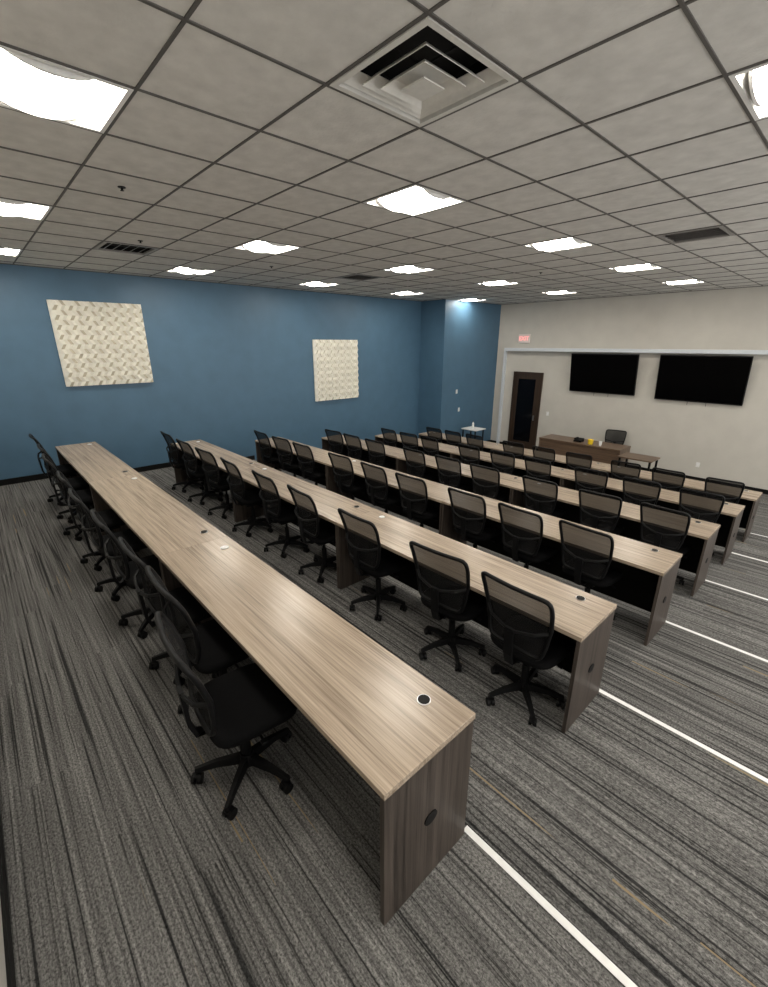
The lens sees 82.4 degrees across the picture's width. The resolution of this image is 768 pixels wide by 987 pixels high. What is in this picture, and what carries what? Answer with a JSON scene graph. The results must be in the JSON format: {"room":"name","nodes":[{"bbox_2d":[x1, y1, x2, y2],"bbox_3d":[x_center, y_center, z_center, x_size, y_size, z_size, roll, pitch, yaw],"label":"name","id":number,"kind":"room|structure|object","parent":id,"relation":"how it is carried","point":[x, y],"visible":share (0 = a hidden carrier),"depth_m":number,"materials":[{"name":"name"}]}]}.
{"room":"lecture hall","nodes":[
{"label":"lecture hall","id":0,"kind":"room"},
{"bbox_2d":[0,901,6,986],"bbox_3d":[-2.722,-0.217,2.382,0.120,3.522,11.600,-17,25,-40],"label":"wall","id":1,"kind":"structure","parent":0,"point":[3,981],"depth_m":1.59,"materials":[{"name":"white paint"}]},
{"bbox_2d":[0,813,15,986],"bbox_3d":[-2.670,1.305,2.946,0.012,0.075,11.588,-17,25,-40],"label":"baseboard","id":2,"kind":"structure","parent":1,"relation":"attached to","point":[7,936],"depth_m":1.74,"materials":[{"name":"black rubber"}]},
{"bbox_2d":[0,264,500,479],"bbox_3d":[-1.524,-2.487,10.562,13.320,4.530,1.050,-17,25,-40],"label":"wall","id":3,"kind":"structure","parent":0,"point":[229,362],"depth_m":9.35,"materials":[{"name":"blue paint"}]},
{"bbox_2d":[46,300,153,386],"bbox_3d":[-4.905,-2.620,7.704,1.388,1.366,0.083,-17,25,-40],"label":"wall panel","id":4,"kind":"object","parent":3,"relation":"attached to","point":[98,343],"visible":1,"depth_m":7.64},
{"bbox_2d":[0,440,490,485],"bbox_3d":[-1.469,-0.943,11.028,13.120,1.108,0.912,-17,25,-40],"label":"baseboard","id":5,"kind":"structure","parent":3,"relation":"attached to","point":[22,479],"depth_m":7.57,"materials":[{"name":"black rubber"}]},
{"bbox_2d":[312,340,358,400],"bbox_3d":[-1.188,-3.135,11.143,1.372,1.457,0.083,-17,25,-40],"label":"wall panel","id":6,"kind":"object","parent":3,"relation":"attached to","point":[335,362],"visible":1,"depth_m":11.08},
{"bbox_2d":[0,263,767,304],"bbox_3d":[2.150,-3.284,6.069,13.120,0.010,11.600,-17,25,-40],"label":"trim","id":7,"kind":"structure","parent":3,"relation":"attached to","point":[0,263],"depth_m":9.60,"materials":[{"name":"paint"}]},
{"bbox_2d":[0,460,767,986],"bbox_3d":[2.143,0.447,7.355,13.220,1.158,11.620,-17,25,-40],"label":"floor","id":8,"kind":"structure","parent":0,"point":[122,870],"depth_m":2.29,"materials":[{"name":"carpet"}]},
{"bbox_2d":[29,434,77,505],"bbox_3d":[-4.721,-0.390,6.444,0.583,1.014,0.565,-17,25,-41],"label":"office chair","id":9,"kind":"object","parent":8,"relation":"on","point":[67,470],"visible":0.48,"depth_m":6.34,"materials":[{"name":"black fabric"}]},
{"bbox_2d":[37,444,93,523],"bbox_3d":[-4.111,-0.175,5.818,0.583,1.014,0.565,-16,25,-40],"label":"office chair","id":10,"kind":"object","parent":8,"relation":"on","point":[78,483],"visible":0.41,"depth_m":5.71,"materials":[{"name":"black plastic"}]},
{"bbox_2d":[41,453,93,540],"bbox_3d":[-3.659,-0.002,5.312,0.583,1.014,0.565,-16,25,-39],"label":"office chair","id":11,"kind":"object","parent":8,"relation":"on","point":[85,495],"visible":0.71,"depth_m":5.18,"materials":[{"name":"black plastic"}]},
{"bbox_2d":[56,471,131,570],"bbox_3d":[-2.974,0.235,4.622,0.583,1.014,0.565,-16,25,-39],"label":"office chair","id":12,"kind":"object","parent":8,"relation":"on","point":[112,520],"visible":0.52,"depth_m":4.52,"materials":[{"name":"black fabric"}]},
{"bbox_2d":[55,442,138,510],"bbox_3d":[-3.984,-0.133,6.110,0.529,0.746,2.468,-17,25,-40],"label":"table","id":13,"kind":"object","parent":8,"relation":"on","point":[93,462],"visible":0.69,"depth_m":5.83,"materials":[{"name":"beige laminate"}]},
{"bbox_2d":[68,488,147,601],"bbox_3d":[-2.474,0.416,4.093,0.583,1.014,0.565,-16,25,-40],"label":"office chair","id":14,"kind":"object","parent":8,"relation":"on","point":[130,537],"visible":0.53,"depth_m":3.98,"materials":[{"name":"black plastic"}]},
{"bbox_2d":[90,509,161,638],"bbox_3d":[-1.944,0.588,3.591,0.583,1.014,0.565,-16,24,-39],"label":"office chair","id":15,"kind":"object","parent":8,"relation":"on","point":[127,570],"visible":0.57,"depth_m":3.46,"materials":[{"name":"black plastic"}]},
{"bbox_2d":[89,473,226,582],"bbox_3d":[-2.312,0.456,4.391,0.529,0.746,2.468,-17,25,-40],"label":"table","id":16,"kind":"object","parent":8,"relation":"on","point":[165,525],"visible":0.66,"depth_m":4.05,"materials":[{"name":"beige laminate"}]},
{"bbox_2d":[118,537,211,684],"bbox_3d":[-1.435,0.753,3.108,0.583,1.014,0.565,-17,25,-40],"label":"office chair","id":17,"kind":"object","parent":8,"relation":"on","point":[154,599],"visible":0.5,"depth_m":2.98,"materials":[{"name":"black fabric"}]},
{"bbox_2d":[160,431,204,492],"bbox_3d":[-3.404,-0.579,7.516,0.583,1.014,0.565,-16,25,-39],"label":"office chair","id":18,"kind":"object","parent":8,"relation":"on","point":[173,453],"visible":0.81,"depth_m":7.40,"materials":[{"name":"black plastic"}]},
{"bbox_2d":[145,565,248,713],"bbox_3d":[-1.048,0.884,2.725,0.583,1.014,0.565,-16,24,-39],"label":"office chair","id":19,"kind":"object","parent":8,"relation":"on","point":[210,649],"visible":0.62,"depth_m":2.57,"materials":[{"name":"black fabric"}]},
{"bbox_2d":[176,438,222,504],"bbox_3d":[-2.873,-0.385,6.950,0.583,1.014,0.565,-17,25,-41],"label":"office chair","id":20,"kind":"object","parent":8,"relation":"on","point":[190,461],"visible":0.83,"depth_m":6.81,"materials":[{"name":"black fabric"}]},
{"bbox_2d":[195,447,232,518],"bbox_3d":[-2.343,-0.200,6.409,0.565,1.014,0.583,17,26,41],"label":"office chair","id":21,"kind":"object","parent":8,"relation":"on","point":[211,468],"visible":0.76,"depth_m":6.22,"materials":[{"name":"black fabric"}]},
{"bbox_2d":[173,439,263,521],"bbox_3d":[-2.731,-0.295,7.100,0.529,0.746,2.420,-17,25,-40],"label":"table","id":22,"kind":"object","parent":8,"relation":"on","point":[241,462],"visible":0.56,"depth_m":7.09,"materials":[{"name":"beige laminate"}]},
{"bbox_2d":[154,611,296,820],"bbox_3d":[-0.763,1.041,2.267,0.583,1.014,0.565,-14,23,-35],"label":"office chair","id":23,"kind":"object","parent":8,"relation":"on","point":[236,707],"visible":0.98,"depth_m":2.20,"materials":[{"name":"black fabric"}]},
{"bbox_2d":[220,457,272,536],"bbox_3d":[-1.776,0.001,5.823,0.583,1.014,0.565,-15,24,-36],"label":"office chair","id":24,"kind":"object","parent":8,"relation":"on","point":[251,497],"visible":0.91,"depth_m":5.70,"materials":[{"name":"black fabric"}]},
{"bbox_2d":[254,430,286,473],"bbox_3d":[-2.129,-0.734,8.488,0.583,1.014,0.565,-15,24,-38],"label":"office chair","id":25,"kind":"object","parent":8,"relation":"on","point":[264,442],"visible":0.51,"depth_m":8.28,"materials":[{"name":"black fabric"}]},
{"bbox_2d":[251,470,308,557],"bbox_3d":[-1.199,0.194,5.258,0.583,1.014,0.565,-15,24,-38],"label":"office chair","id":26,"kind":"object","parent":8,"relation":"on","point":[283,514],"visible":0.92,"depth_m":5.11,"materials":[{"name":"black fabric"}]},
{"bbox_2d":[272,436,299,476],"bbox_3d":[-1.661,-0.565,7.995,0.565,1.014,0.583,17,25,41],"label":"office chair","id":27,"kind":"object","parent":8,"relation":"on","point":[284,451],"visible":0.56,"depth_m":7.77,"materials":[{"name":"black fabric"}]},
{"bbox_2d":[255,437,350,488],"bbox_3d":[-1.559,-0.485,8.175,0.529,0.746,2.420,-17,25,-40],"label":"table","id":28,"kind":"object","parent":8,"relation":"on","point":[321,457],"visible":0.18,"depth_m":8.15,"materials":[{"name":"beige laminate"}]},
{"bbox_2d":[233,465,375,587],"bbox_3d":[-1.091,0.283,5.415,0.529,0.746,2.420,-17,25,-40],"label":"table","id":29,"kind":"object","parent":8,"relation":"on","point":[327,502],"visible":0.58,"depth_m":5.21,"materials":[{"name":"beige laminate"}]},
{"bbox_2d":[292,442,325,485],"bbox_3d":[-1.192,-0.397,7.503,0.583,1.014,0.565,-17,25,-41],"label":"office chair","id":30,"kind":"object","parent":8,"relation":"on","point":[305,458],"visible":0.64,"depth_m":7.30,"materials":[{"name":"black fabric"}]},
{"bbox_2d":[287,484,336,582],"bbox_3d":[-0.674,0.377,4.725,0.583,1.014,0.565,-14,23,-36],"label":"office chair","id":31,"kind":"object","parent":8,"relation":"on","point":[323,532],"visible":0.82,"depth_m":4.57,"materials":[{"name":"black fabric"}]},
{"bbox_2d":[158,536,475,925],"bbox_3d":[-0.639,1.045,2.672,0.529,0.746,2.468,-17,25,-40],"label":"table","id":32,"kind":"object","parent":8,"relation":"on","point":[409,739],"visible":0.94,"depth_m":1.97,"materials":[{"name":"beige laminate"}]},
{"bbox_2d":[325,429,348,456],"bbox_3d":[-0.922,-0.913,9.527,0.565,1.014,0.583,17,25,40],"label":"office chair","id":33,"kind":"object","parent":8,"relation":"on","point":[335,439],"visible":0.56,"depth_m":9.28,"materials":[{"name":"black fabric"}]},
{"bbox_2d":[328,452,366,503],"bbox_3d":[-0.510,-0.164,6.824,0.583,1.014,0.565,-18,26,-42],"label":"office chair","id":34,"kind":"object","parent":8,"relation":"on","point":[343,471],"visible":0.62,"depth_m":6.61,"materials":[{"name":"black fabric"}]},
{"bbox_2d":[343,433,368,462],"bbox_3d":[-0.487,-0.757,9.072,0.583,1.014,0.565,-16,25,-39],"label":"office chair","id":35,"kind":"object","parent":8,"relation":"on","point":[354,446],"visible":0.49,"depth_m":8.84,"materials":[{"name":"black fabric"}]},
{"bbox_2d":[321,435,403,470],"bbox_3d":[-0.387,-0.675,9.249,0.529,0.746,2.420,-17,25,-40],"label":"table","id":36,"kind":"object","parent":8,"relation":"on","point":[392,453],"visible":0.27,"depth_m":8.94,"materials":[{"name":"beige laminate"}]},
{"bbox_2d":[337,508,409,620],"bbox_3d":[-0.074,0.595,4.090,0.583,1.014,0.565,-16,25,-39],"label":"office chair","id":37,"kind":"object","parent":8,"relation":"on","point":[366,552],"visible":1,"depth_m":3.94,"materials":[{"name":"black fabric"}]},
{"bbox_2d":[360,461,400,517],"bbox_3d":[0.011,0.023,6.276,0.583,1.014,0.565,-15,24,-38],"label":"office chair","id":38,"kind":"object","parent":8,"relation":"on","point":[376,480],"visible":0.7,"depth_m":6.07,"materials":[{"name":"black fabric"}]},
{"bbox_2d":[365,438,395,468],"bbox_3d":[-0.031,-0.598,8.607,0.583,1.014,0.565,-17,25,-41],"label":"office chair","id":39,"kind":"object","parent":8,"relation":"on","point":[376,449],"visible":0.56,"depth_m":8.38,"materials":[{"name":"black fabric"}]},
{"bbox_2d":[381,428,402,448],"bbox_3d":[0.269,-1.087,10.556,0.583,1.014,0.565,-15,24,-37],"label":"office chair","id":40,"kind":"object","parent":8,"relation":"on","point":[390,437],"visible":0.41,"depth_m":10.30,"materials":[{"name":"black fabric"}]},
{"bbox_2d":[326,458,467,534],"bbox_3d":[0.081,0.092,6.489,0.529,0.746,2.420,-17,25,-40],"label":"table","id":41,"kind":"object","parent":8,"relation":"on","point":[437,492],"visible":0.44,"depth_m":6.54,"materials":[{"name":"beige laminate"}]},
{"bbox_2d":[400,432,417,449],"bbox_3d":[0.693,-0.936,10.114,0.565,1.014,0.583,18,26,42],"label":"office chair","id":42,"kind":"object","parent":8,"relation":"on","point":[409,440],"visible":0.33,"depth_m":9.83,"materials":[{"name":"black fabric"}]},
{"bbox_2d":[375,434,458,457],"bbox_3d":[0.784,-0.866,10.323,0.529,0.746,2.420,-17,25,-40],"label":"table","id":43,"kind":"object","parent":8,"relation":"on","point":[445,450],"visible":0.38,"depth_m":9.99,"materials":[{"name":"beige laminate"}]},
{"bbox_2d":[395,472,439,527],"bbox_3d":[0.481,0.192,5.785,0.583,1.014,0.565,-17,25,-41],"label":"office chair","id":44,"kind":"object","parent":8,"relation":"on","point":[413,491],"visible":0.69,"depth_m":5.57,"materials":[{"name":"black fabric"}]},
{"bbox_2d":[403,447,437,480],"bbox_3d":[0.671,-0.353,7.894,0.583,1.014,0.565,-16,24,-38],"label":"office chair","id":45,"kind":"object","parent":8,"relation":"on","point":[415,459],"visible":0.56,"depth_m":7.67,"materials":[{"name":"black fabric"}]},
{"bbox_2d":[420,435,438,456],"bbox_3d":[1.130,-0.785,9.673,0.583,1.014,0.565,-15,24,-36],"label":"office chair","id":46,"kind":"object","parent":8,"relation":"on","point":[430,445],"visible":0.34,"depth_m":9.42,"materials":[{"name":"black fabric"}]},
{"bbox_2d":[409,541,486,671],"bbox_3d":[0.528,0.807,3.469,0.565,1.014,0.583,17,25,40],"label":"office chair","id":47,"kind":"object","parent":8,"relation":"on","point":[443,580],"visible":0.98,"depth_m":3.28,"materials":[{"name":"black fabric"}]},
{"bbox_2d":[445,430,460,445],"bbox_3d":[1.868,-1.128,11.192,0.583,1.014,0.565,-15,24,-37],"label":"office chair","id":48,"kind":"object","parent":8,"relation":"on","point":[453,438],"visible":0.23,"depth_m":10.94,"materials":[{"name":"black fabric"}]},
{"bbox_2d":[435,455,472,490],"bbox_3d":[1.175,-0.173,7.369,0.583,1.014,0.565,-17,25,-41],"label":"office chair","id":49,"kind":"object","parent":8,"relation":"on","point":[449,469],"visible":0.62,"depth_m":7.14,"materials":[{"name":"black fabric"}]},
{"bbox_2d":[397,454,522,503],"bbox_3d":[1.252,-0.098,7.563,0.529,0.746,2.420,-17,25,-40],"label":"table","id":50,"kind":"object","parent":8,"relation":"on","point":[507,481],"visible":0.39,"depth_m":7.49,"materials":[{"name":"beige laminate"}]},
{"bbox_2d":[419,432,502,452],"bbox_3d":[1.956,-1.056,11.397,0.529,0.746,2.420,-17,25,-40],"label":"table","id":51,"kind":"object","parent":8,"relation":"on","point":[487,446],"visible":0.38,"depth_m":10.98,"materials":[{"name":"beige laminate"}]},
{"bbox_2d":[458,443,479,464],"bbox_3d":[1.823,-0.538,8.952,0.583,1.014,0.565,-16,25,-39],"label":"office chair","id":52,"kind":"object","parent":8,"relation":"on","point":[469,454],"visible":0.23,"depth_m":8.69,"materials":[{"name":"black fabric"}]},
{"bbox_2d":[448,487,501,551],"bbox_3d":[1.072,0.394,5.194,0.583,1.014,0.565,-16,25,-39],"label":"office chair","id":53,"kind":"object","parent":8,"relation":"on","point":[468,510],"visible":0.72,"depth_m":4.98,"materials":[{"name":"black fabric"}]},
{"bbox_2d":[336,509,616,732],"bbox_3d":[0.548,0.860,3.729,0.529,0.746,2.420,-17,25,-40],"label":"table","id":54,"kind":"object","parent":8,"relation":"on","point":[582,617],"visible":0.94,"depth_m":3.18,"materials":[{"name":"beige laminate"}]},
{"bbox_2d":[470,463,508,501],"bbox_3d":[1.647,0.003,6.854,0.583,1.014,0.565,-18,26,-41],"label":"office chair","id":55,"kind":"object","parent":8,"relation":"on","point":[485,480],"visible":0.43,"depth_m":6.62,"materials":[{"name":"black fabric"}]},
{"bbox_2d":[490,450,521,476],"bbox_3d":[2.338,-0.361,8.436,0.583,1.014,0.565,-18,26,-41],"label":"office chair","id":56,"kind":"object","parent":8,"relation":"on","point":[504,462],"visible":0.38,"depth_m":8.17,"materials":[{"name":"black fabric"}]},
{"bbox_2d":[451,450,574,486],"bbox_3d":[2.424,-0.288,8.637,0.529,0.746,2.420,-17,25,-40],"label":"table","id":57,"kind":"object","parent":8,"relation":"on","point":[557,473],"visible":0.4,"depth_m":8.47,"materials":[{"name":"beige laminate"}]},
{"bbox_2d":[502,440,523,459],"bbox_3d":[3.001,-0.730,10.031,0.565,1.014,0.583,17,25,41],"label":"office chair","id":58,"kind":"object","parent":8,"relation":"on","point":[515,448],"visible":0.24,"depth_m":9.74,"materials":[{"name":"black fabric"}]},
{"bbox_2d":[498,502,556,568],"bbox_3d":[1.526,0.562,4.702,0.583,1.014,0.565,-15,24,-37],"label":"office chair","id":59,"kind":"object","parent":8,"relation":"on","point":[522,530],"visible":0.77,"depth_m":4.49,"materials":[{"name":"black fabric"}]},
{"bbox_2d":[481,571,574,726],"bbox_3d":[0.972,0.969,2.996,0.583,1.014,0.565,-15,24,-37],"label":"office chair","id":60,"kind":"object","parent":8,"relation":"on","point":[521,622],"visible":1,"depth_m":2.82,"materials":[{"name":"black fabric"}]},
{"bbox_2d":[524,456,558,485],"bbox_3d":[2.837,-0.193,7.944,0.583,1.014,0.565,-15,24,-38],"label":"office chair","id":61,"kind":"object","parent":8,"relation":"on","point":[535,468],"visible":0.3,"depth_m":7.68,"materials":[{"name":"black fabric"}]},
{"bbox_2d":[532,446,554,465],"bbox_3d":[3.508,-0.551,9.509,0.583,1.014,0.565,-16,25,-39],"label":"office chair","id":62,"kind":"object","parent":8,"relation":"on","point":[548,454],"visible":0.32,"depth_m":9.22,"materials":[{"name":"black fabric"}]},
{"bbox_2d":[522,475,565,517],"bbox_3d":[2.259,0.217,6.230,0.583,1.014,0.565,-17,25,-40],"label":"office chair","id":63,"kind":"object","parent":8,"relation":"on","point":[540,495],"visible":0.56,"depth_m":6.00,"materials":[{"name":"black fabric"}]},
{"bbox_2d":[464,825,637,986],"bbox_3d":[1.418,1.984,1.076,0.032,0.003,3.026,-17,25,-40],"label":"strip","id":64,"kind":"object","parent":8,"relation":"on","point":[521,881],"visible":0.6,"depth_m":1.81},
{"bbox_2d":[494,446,609,470],"bbox_3d":[3.595,-0.479,9.711,0.529,0.746,2.420,-17,25,-40],"label":"table","id":65,"kind":"object","parent":8,"relation":"on","point":[560,460],"visible":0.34,"depth_m":9.53,"materials":[{"name":"beige laminate"}]},
{"bbox_2d":[441,492,682,645],"bbox_3d":[1.720,0.670,4.803,0.529,0.746,2.420,-17,25,-40],"label":"table","id":66,"kind":"object","parent":8,"relation":"on","point":[647,583],"visible":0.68,"depth_m":4.32,"materials":[{"name":"beige laminate"}]},
{"bbox_2d":[566,452,591,470],"bbox_3d":[4.007,-0.383,9.016,0.565,1.014,0.583,17,25,41],"label":"office chair","id":67,"kind":"object","parent":8,"relation":"on","point":[573,460],"visible":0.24,"depth_m":8.74,"materials":[{"name":"black fabric"}]},
{"bbox_2d":[539,434,630,463],"bbox_3d":[5.307,-1.029,11.816,0.700,0.760,2.150,-17,25,-40],"label":"desk","id":68,"kind":"object","parent":8,"relation":"on","point":[607,452],"visible":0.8,"depth_m":11.45,"materials":[{"name":"brown wood"}]},
{"bbox_2d":[559,520,622,620],"bbox_3d":[1.984,0.716,4.253,0.583,1.014,0.565,-14,24,-36],"label":"office chair","id":69,"kind":"object","parent":8,"relation":"on","point":[586,553],"visible":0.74,"depth_m":4.04,"materials":[{"name":"black fabric"}]},
{"bbox_2d":[575,467,607,493],"bbox_3d":[3.441,0.024,7.312,0.565,1.014,0.583,16,25,40],"label":"office chair","id":70,"kind":"object","parent":8,"relation":"on","point":[587,479],"visible":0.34,"depth_m":7.04,"materials":[{"name":"black fabric"}]},
{"bbox_2d":[579,489,623,534],"bbox_3d":[2.792,0.401,5.691,0.565,1.014,0.583,18,26,42],"label":"office chair","id":71,"kind":"object","parent":8,"relation":"on","point":[600,511],"visible":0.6,"depth_m":5.45,"materials":[{"name":"black fabric"}]},
{"bbox_2d":[511,483,720,596],"bbox_3d":[2.892,0.479,5.877,0.529,0.746,2.420,-17,25,-40],"label":"table","id":72,"kind":"object","parent":8,"relation":"on","point":[701,535],"visible":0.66,"depth_m":5.37,"materials":[{"name":"beige laminate"}]},
{"bbox_2d":[605,429,626,444],"bbox_3d":[6.164,-1.165,11.818,0.565,1.014,0.583,13,23,34],"label":"office chair","id":73,"kind":"object","parent":8,"relation":"on","point":[611,436],"visible":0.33,"depth_m":11.88,"materials":[{"name":"black fabric"}]},
{"bbox_2d":[611,460,640,479],"bbox_3d":[4.597,-0.171,8.398,0.565,1.014,0.583,17,25,41],"label":"office chair","id":74,"kind":"object","parent":8,"relation":"on","point":[619,469],"visible":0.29,"depth_m":8.12,"materials":[{"name":"black fabric"}]},
{"bbox_2d":[617,452,659,470],"bbox_3d":[6.042,-0.546,10.512,0.600,0.690,0.750,-17,25,-40],"label":"side table","id":75,"kind":"object","parent":8,"relation":"on","point":[633,456],"visible":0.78,"depth_m":10.33,"materials":[{"name":"brown wood"}]},
{"bbox_2d":[623,477,660,504],"bbox_3d":[3.943,0.208,6.772,0.583,1.014,0.565,-18,26,-42],"label":"office chair","id":76,"kind":"object","parent":8,"relation":"on","point":[635,491],"visible":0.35,"depth_m":6.51,"materials":[{"name":"black fabric"}]},
{"bbox_2d":[561,472,744,564],"bbox_3d":[4.063,0.289,6.952,0.529,0.746,2.420,-17,25,-40],"label":"table","id":77,"kind":"object","parent":8,"relation":"on","point":[729,519],"visible":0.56,"depth_m":6.39,"materials":[{"name":"beige laminate"}]},
{"bbox_2d":[640,502,691,584],"bbox_3d":[3.301,0.571,5.196,0.583,1.014,0.565,-15,24,-36],"label":"office chair","id":78,"kind":"object","parent":8,"relation":"on","point":[662,527],"visible":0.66,"depth_m":4.97,"materials":[{"name":"black fabric"}]},
{"bbox_2d":[652,467,685,491],"bbox_3d":[5.075,0.003,7.890,0.583,1.014,0.565,-16,25,-39],"label":"office chair","id":79,"kind":"object","parent":8,"relation":"on","point":[671,480],"visible":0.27,"depth_m":7.61,"materials":[{"name":"black fabric"}]},
{"bbox_2d":[600,464,762,541],"bbox_3d":[5.235,0.099,8.026,0.529,0.746,2.420,-17,25,-40],"label":"table","id":80,"kind":"object","parent":8,"relation":"on","point":[750,499],"visible":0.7,"depth_m":7.41,"materials":[{"name":"beige laminate"}]},
{"bbox_2d":[599,688,767,782],"bbox_3d":[2.590,1.793,2.151,0.032,0.003,3.026,-17,25,-40],"label":"strip","id":81,"kind":"object","parent":8,"relation":"on","point":[679,733],"visible":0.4,"depth_m":2.81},
{"bbox_2d":[679,488,724,555],"bbox_3d":[4.460,0.385,6.258,0.583,1.014,0.565,-18,26,-41],"label":"office chair","id":82,"kind":"object","parent":8,"relation":"on","point":[705,506],"visible":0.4,"depth_m":5.99,"materials":[{"name":"black fabric"}]},
{"bbox_2d":[666,621,767,661],"bbox_3d":[3.761,1.603,3.225,0.032,0.003,3.026,-17,25,-40],"label":"strip","id":83,"kind":"object","parent":8,"relation":"on","point":[676,625],"visible":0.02,"depth_m":3.97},
{"bbox_2d":[704,477,744,503],"bbox_3d":[5.609,0.188,7.351,0.565,1.014,0.583,17,25,41],"label":"office chair","id":84,"kind":"object","parent":8,"relation":"on","point":[732,491],"visible":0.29,"depth_m":7.06,"materials":[{"name":"black fabric"}]},
{"bbox_2d":[0,0,767,303],"bbox_3d":[2.150,-3.289,6.068,13.120,0.001,11.600,-17,25,-40],"label":"ceiling","id":85,"kind":"structure","parent":0,"point":[118,40],"depth_m":2.71,"materials":[{"name":"tile"}]},
{"bbox_2d":[0,198,51,220],"bbox_3d":[-3.361,-2.574,3.869,0.620,0.128,0.620,-17,25,-40],"label":"ceiling light","id":86,"kind":"object","parent":85,"relation":"attached to","point":[8,208],"visible":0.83,"depth_m":4.01,"materials":[{"name":"white paint"}]},
{"bbox_2d":[0,45,133,133],"bbox_3d":[-1.627,-1.963,2.087,0.620,0.128,0.620,-17,25,-40],"label":"ceiling light","id":87,"kind":"object","parent":85,"relation":"attached to","point":[29,84],"visible":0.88,"depth_m":2.12,"materials":[{"name":"white paint"}]},
{"bbox_2d":[94,241,159,255],"bbox_3d":[-3.285,-3.155,5.582,0.616,0.078,0.616,-17,25,-40],"label":"ceiling vent","id":88,"kind":"object","parent":85,"relation":"in","point":[105,246],"visible":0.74,"depth_m":5.74,"materials":[{"name":"grey metal"}]},
{"bbox_2d":[167,267,214,274],"bbox_3d":[-3.210,-3.746,7.291,0.620,0.128,0.620,-17,25,-40],"label":"ceiling light","id":89,"kind":"object","parent":85,"relation":"attached to","point":[183,270],"visible":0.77,"depth_m":7.34,"materials":[{"name":"white paint"}]},
{"bbox_2d":[233,240,300,253],"bbox_3d":[-1.477,-3.135,5.509,0.620,0.128,0.620,-17,25,-40],"label":"ceiling light","id":90,"kind":"object","parent":85,"relation":"attached to","point":[257,246],"visible":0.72,"depth_m":5.54,"materials":[{"name":"white paint"}]},
{"bbox_2d":[0,0,767,303],"bbox_3d":[2.150,-3.295,6.065,13.120,0.026,11.600,-17,25,-40],"label":"grid","id":91,"kind":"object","parent":85,"relation":"attached to","point":[683,4],"depth_m":3.07,"materials":[{"name":"metal"}]},
{"bbox_2d":[383,265,435,273],"bbox_3d":[0.407,-3.697,7.149,0.620,0.128,0.620,-17,25,-40],"label":"ceiling light","id":92,"kind":"object","parent":85,"relation":"attached to","point":[408,269],"visible":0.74,"depth_m":7.17,"materials":[{"name":"white paint"}]},
{"bbox_2d":[363,184,465,215],"bbox_3d":[0.257,-2.525,3.727,0.620,0.128,0.620,-17,25,-40],"label":"ceiling light","id":93,"kind":"object","parent":85,"relation":"attached to","point":[413,200],"visible":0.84,"depth_m":3.74,"materials":[{"name":"white paint"}]},
{"bbox_2d":[330,16,517,126],"bbox_3d":[0.181,-1.961,2.008,0.616,0.182,0.616,-17,25,-40],"label":"ceiling vent","id":94,"kind":"object","parent":85,"relation":"in","point":[427,73],"visible":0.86,"depth_m":2.06,"materials":[{"name":"grey metal"}]},
{"bbox_2d":[522,237,593,251],"bbox_3d":[2.140,-3.087,5.367,0.620,0.128,0.620,-17,25,-40],"label":"ceiling light","id":95,"kind":"object","parent":85,"relation":"attached to","point":[570,242],"visible":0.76,"depth_m":5.39,"materials":[{"name":"white paint"}]},
{"bbox_2d":[608,263,662,271],"bbox_3d":[4.024,-3.648,7.006,0.620,0.128,0.620,-17,25,-40],"label":"ceiling light","id":96,"kind":"object","parent":85,"relation":"attached to","point":[648,266],"visible":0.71,"depth_m":7.00,"materials":[{"name":"white paint"}]},
{"bbox_2d":[656,225,734,243],"bbox_3d":[3.478,-2.917,4.887,0.616,0.078,0.616,-17,25,-40],"label":"ceiling vent","id":97,"kind":"object","parent":85,"relation":"in","point":[718,231],"visible":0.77,"depth_m":4.92,"materials":[{"name":"grey metal"}]},
{"bbox_2d":[728,62,767,120],"bbox_3d":[1.990,-1.914,1.945,0.620,0.128,0.620,-17,25,-40],"label":"ceiling light","id":98,"kind":"object","parent":85,"relation":"attached to","point":[751,84],"visible":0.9,"depth_m":2.07,"materials":[{"name":"white paint"}]},
{"bbox_2d":[491,286,767,489],"bbox_3d":[7.371,-2.530,10.687,0.150,4.530,10.800,-17,25,-40],"label":"wall","id":99,"kind":"structure","parent":0,"point":[728,442],"depth_m":11.09,"materials":[{"name":"white paint"}]},
{"bbox_2d":[496,351,507,442],"bbox_3d":[3.849,-3.085,14.348,0.100,3.008,0.070,-17,25,-40],"label":"trim","id":100,"kind":"structure","parent":99,"relation":"attached to","point":[505,352],"depth_m":14.29,"materials":[{"name":"paint"}]},
{"bbox_2d":[508,371,543,449],"bbox_3d":[4.447,-2.602,13.881,0.030,2.398,1.000,-17,25,-40],"label":"door","id":101,"kind":"structure","parent":99,"relation":"in","point":[538,377],"depth_m":13.79,"materials":[{"name":"brown wood"}]},
{"bbox_2d":[513,379,535,441],"bbox_3d":[4.434,-2.626,13.888,0.006,1.938,0.580,-17,25,-40],"label":"window","id":102,"kind":"structure","parent":101,"relation":"attached to","point":[526,387],"depth_m":13.87,"materials":[{"name":"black glass"}]},
{"bbox_2d":[569,353,639,395],"bbox_3d":[5.883,-3.190,11.844,0.215,1.118,1.740,-17,25,-40],"label":"television","id":103,"kind":"object","parent":99,"relation":"attached to","point":[594,373],"visible":1,"depth_m":11.76,"materials":[{"name":"black plastic"}]},
{"bbox_2d":[504,348,767,354],"bbox_3d":[7.338,-3.307,10.217,0.160,0.090,10.360,-17,25,-40],"label":"trim","id":104,"kind":"structure","parent":99,"relation":"attached to","point":[690,351],"depth_m":10.90,"materials":[{"name":"paint"}]},
{"bbox_2d":[654,355,753,406],"bbox_3d":[7.403,-2.635,10.287,0.221,1.158,1.790,-17,25,-40],"label":"television","id":105,"kind":"object","parent":99,"relation":"attached to","point":[712,379],"visible":1,"depth_m":10.19,"materials":[{"name":"black plastic"}]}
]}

